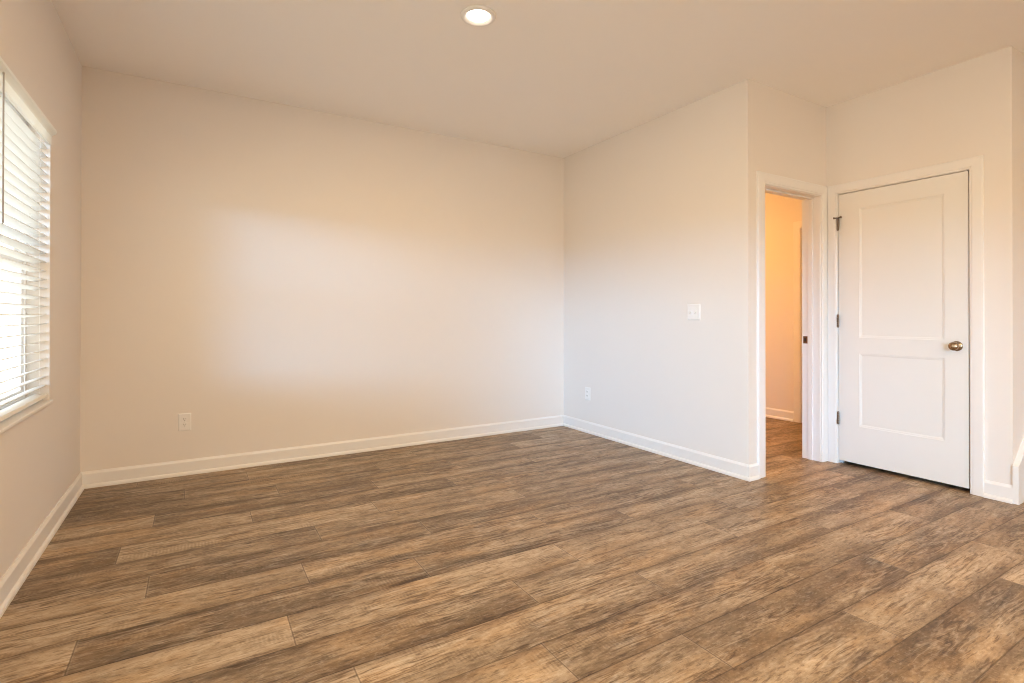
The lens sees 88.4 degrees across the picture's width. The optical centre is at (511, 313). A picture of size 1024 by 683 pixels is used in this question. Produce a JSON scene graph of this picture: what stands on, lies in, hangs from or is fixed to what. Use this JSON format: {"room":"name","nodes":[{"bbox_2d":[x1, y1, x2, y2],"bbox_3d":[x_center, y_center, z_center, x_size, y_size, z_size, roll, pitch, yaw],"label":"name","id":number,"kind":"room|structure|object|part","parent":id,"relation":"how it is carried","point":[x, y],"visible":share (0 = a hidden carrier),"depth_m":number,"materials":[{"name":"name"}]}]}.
{"room":"empty living room","nodes":[
{"label":"empty living room","id":0,"kind":"room"},
{"bbox_2d":[0,0,81,578],"bbox_3d":[-0.645,-0.255,-0.328,0.160,2.740,8.620,0,0,-31],"label":"wall","id":1,"kind":"structure","parent":0,"point":[40,454],"depth_m":2.69,"materials":[{"name":"paint"}]},
{"bbox_2d":[0,92,52,433],"bbox_3d":[-1.950,-0.258,1.875,0.166,1.418,1.820,0,0,-31],"label":"window","id":2,"kind":"structure","parent":1,"relation":"in","point":[13,420],"depth_m":2.57,"materials":[{"name":"white plastic"}]},
{"bbox_3d":[-2.215,0.066,2.245,0.024,0.684,0.820,0,0,-31],"label":"sash","id":3,"kind":"part","parent":2,"relation":"part of","materials":[{"name":"white plastic"}]},
{"bbox_3d":[-2.237,-0.578,2.234,0.024,0.684,0.820,0,0,-31],"label":"sash","id":4,"kind":"part","parent":2,"relation":"part of","materials":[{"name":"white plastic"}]},
{"bbox_3d":[-1.995,-0.258,1.848,0.060,1.418,1.820,0,0,-31],"label":"frame","id":5,"kind":"part","parent":2,"relation":"part of","materials":[{"name":"white plastic"}]},
{"bbox_3d":[-1.924,0.443,1.887,0.106,0.017,1.818,0,0,-31],"label":"sill","id":6,"kind":"part","parent":2,"relation":"part of","materials":[{"name":"white wood"}]},
{"bbox_2d":[0,56,56,421],"bbox_3d":[-1.908,-0.267,1.903,0.087,1.375,1.809,0,0,-31],"label":"window blind","id":7,"kind":"object","parent":2,"relation":"attached to","point":[20,152],"visible":1,"depth_m":2.32,"materials":[{"name":"white plastic"}]},
{"bbox_3d":[-1.922,0.411,1.890,0.052,0.019,1.798,0,0,-31],"label":"rail","id":8,"kind":"part","parent":7,"relation":"part of","materials":[{"name":"white plastic"}]},
{"bbox_3d":[-2.304,-0.249,2.530,0.054,1.310,0.002,0,0,-31],"label":"ladder cord","id":9,"kind":"part","parent":7,"relation":"part of","materials":[{"name":"white fabric"}]},
{"bbox_2d":[0,472,83,618],"bbox_3d":[-0.597,1.063,-0.234,0.026,0.105,8.500,0,0,-31],"label":"baseboard","id":10,"kind":"structure","parent":1,"relation":"attached to","point":[19,570],"depth_m":2.41,"materials":[{"name":"white wood"}]},
{"bbox_2d":[80,66,563,471],"bbox_3d":[-1.231,-0.235,4.416,4.031,2.740,0.120,0,0,-31],"label":"wall","id":11,"kind":"structure","parent":0,"point":[273,275],"depth_m":4.09,"materials":[{"name":"paint"}]},
{"bbox_2d":[178,413,190,430],"bbox_3d":[-2.298,0.760,3.697,0.078,0.122,0.009,0,0,-31],"label":"wall outlet","id":12,"kind":"object","parent":11,"relation":"attached to","point":[184,419],"visible":1,"depth_m":3.69,"materials":[{"name":"white plastic"}]},
{"bbox_2d":[81,415,562,488],"bbox_3d":[-1.126,1.082,4.388,3.871,0.105,0.026,0,0,-31],"label":"baseboard","id":13,"kind":"structure","parent":11,"relation":"attached to","point":[130,474],"depth_m":4.06,"materials":[{"name":"white wood"}]},
{"bbox_2d":[0,417,1023,682],"bbox_3d":[2.095,1.186,2.019,7.280,0.120,9.998,0,0,-31],"label":"floor","id":14,"kind":"structure","parent":0,"point":[560,554],"depth_m":2.25,"materials":[{"name":"brown wood"}]},
{"bbox_2d":[52,0,1023,157],"bbox_3d":[2.123,-1.674,1.987,7.280,0.120,9.735,0,0,-31],"label":"ceiling","id":15,"kind":"structure","parent":0,"point":[558,78],"depth_m":3.22,"materials":[{"name":"paint"}]},
{"bbox_2d":[460,5,495,26],"bbox_3d":[-0.182,-1.607,2.846,0.193,0.018,0.193,0,0,-31],"label":"recessed light","id":16,"kind":"object","parent":15,"relation":"in","point":[474,15],"visible":1,"depth_m":2.84,"materials":[{"name":"white plastic"}]},
{"bbox_2d":[564,79,758,464],"bbox_3d":[0.863,-0.232,4.955,0.115,2.740,3.108,0,0,-31],"label":"wall","id":17,"kind":"structure","parent":0,"point":[660,213],"depth_m":4.20,"materials":[{"name":"paint"}]},
{"bbox_2d":[585,387,589,399],"bbox_3d":[0.725,0.768,5.059,0.009,0.122,0.078,0,0,-31],"label":"wall outlet","id":18,"kind":"object","parent":17,"relation":"attached to","point":[587,389],"visible":1,"depth_m":5.05,"materials":[{"name":"white plastic"}]},
{"bbox_2d":[563,415,749,481],"bbox_3d":[1.065,1.084,4.473,0.026,0.105,2.134,0,0,-31],"label":"baseboard","id":19,"kind":"structure","parent":17,"relation":"attached to","point":[725,466],"depth_m":4.20,"materials":[{"name":"white wood"}]},
{"bbox_2d":[688,304,699,319],"bbox_3d":[1.367,-0.013,3.978,0.022,0.122,0.118,0,0,-31],"label":"light switch","id":20,"kind":"object","parent":17,"relation":"attached to","point":[693,309],"visible":1,"depth_m":3.98,"materials":[{"name":"white plastic"}]},
{"bbox_2d":[765,193,801,411],"bbox_3d":[3.008,-0.227,5.673,0.115,2.740,4.081,0,0,-31],"label":"wall","id":21,"kind":"structure","parent":0,"point":[781,212],"depth_m":5.73,"materials":[{"name":"paint"}]},
{"bbox_2d":[766,407,793,421],"bbox_3d":[2.439,1.093,6.478,0.026,0.105,2.107,0,0,-31],"label":"baseboard","id":22,"kind":"structure","parent":21,"relation":"attached to","point":[774,413],"depth_m":5.70,"materials":[{"name":"white wood"}]},
{"bbox_2d":[793,221,801,422],"bbox_3d":[3.217,0.084,5.194,0.017,2.114,0.901,0,0,-31],"label":"door frame","id":23,"kind":"structure","parent":21,"relation":"attached to","point":[797,226],"depth_m":5.54,"materials":[{"name":"white wood"}]},
{"bbox_2d":[801,228,801,422],"bbox_3d":[3.273,0.113,5.228,0.115,2.056,0.785,0,0,-31],"label":"door","id":24,"kind":"structure","parent":21,"relation":"in","point":[801,228],"depth_m":5.52,"materials":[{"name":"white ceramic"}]},
{"bbox_2d":[759,83,825,185],"bbox_3d":[2.572,-0.234,4.250,2.094,2.740,0.142,0,0,-31],"label":"wall","id":25,"kind":"structure","parent":0,"point":[792,129],"depth_m":3.86,"materials":[{"name":"paint"}]},
{"bbox_2d":[749,463,759,481],"bbox_3d":[1.646,1.080,3.592,0.117,0.105,0.026,0,0,-31],"label":"baseboard","id":26,"kind":"structure","parent":25,"relation":"attached to","point":[753,468],"depth_m":3.59,"materials":[{"name":"white wood"}]},
{"bbox_2d":[765,184,820,461],"bbox_3d":[2.030,0.107,3.924,0.738,2.056,0.142,0,0,-31],"label":"door jamb","id":27,"kind":"object","parent":25,"relation":"in","point":[811,274],"depth_m":4.09,"materials":[{"name":"white wood"}]},
{"bbox_2d":[826,46,1019,484],"bbox_3d":[2.767,-0.236,3.650,0.115,2.740,1.088,0,0,-31],"label":"wall","id":28,"kind":"structure","parent":0,"point":[969,108],"depth_m":3.26,"materials":[{"name":"paint"}]},
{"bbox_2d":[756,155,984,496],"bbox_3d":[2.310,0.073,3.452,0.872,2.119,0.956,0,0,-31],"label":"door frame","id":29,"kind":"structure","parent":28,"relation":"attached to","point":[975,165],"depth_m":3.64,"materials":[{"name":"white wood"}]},
{"bbox_2d":[833,169,969,488],"bbox_3d":[2.707,0.102,3.685,0.182,2.064,0.841,0,0,-31],"label":"door","id":30,"kind":"structure","parent":28,"relation":"in","point":[903,323],"depth_m":3.63,"materials":[{"name":"white wood"}]},
{"bbox_3d":[2.821,0.208,3.362,0.048,0.056,0.056,0,0,-31],"label":"knob","id":31,"kind":"part","parent":30,"relation":"part of","materials":[{"name":"gold metal"}]},
{"bbox_2d":[983,480,1012,503],"bbox_3d":[2.952,1.079,3.198,0.026,0.105,0.132,0,0,-31],"label":"baseboard","id":32,"kind":"structure","parent":28,"relation":"attached to","point":[1002,492],"depth_m":3.20,"materials":[{"name":"white wood"}]},
{"bbox_2d":[1019,51,1023,444],"bbox_3d":[3.946,-0.235,3.789,2.051,2.740,0.115,0,0,-31],"label":"wall","id":33,"kind":"structure","parent":0,"point":[1021,55],"depth_m":3.23,"materials":[{"name":"paint"}]},
{"bbox_2d":[1012,437,1023,504],"bbox_3d":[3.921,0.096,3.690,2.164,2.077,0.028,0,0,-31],"label":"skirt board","id":34,"kind":"object","parent":33,"relation":"attached to","point":[1018,465],"visible":1,"depth_m":3.14,"materials":[{"name":"white wood"}]}
]}

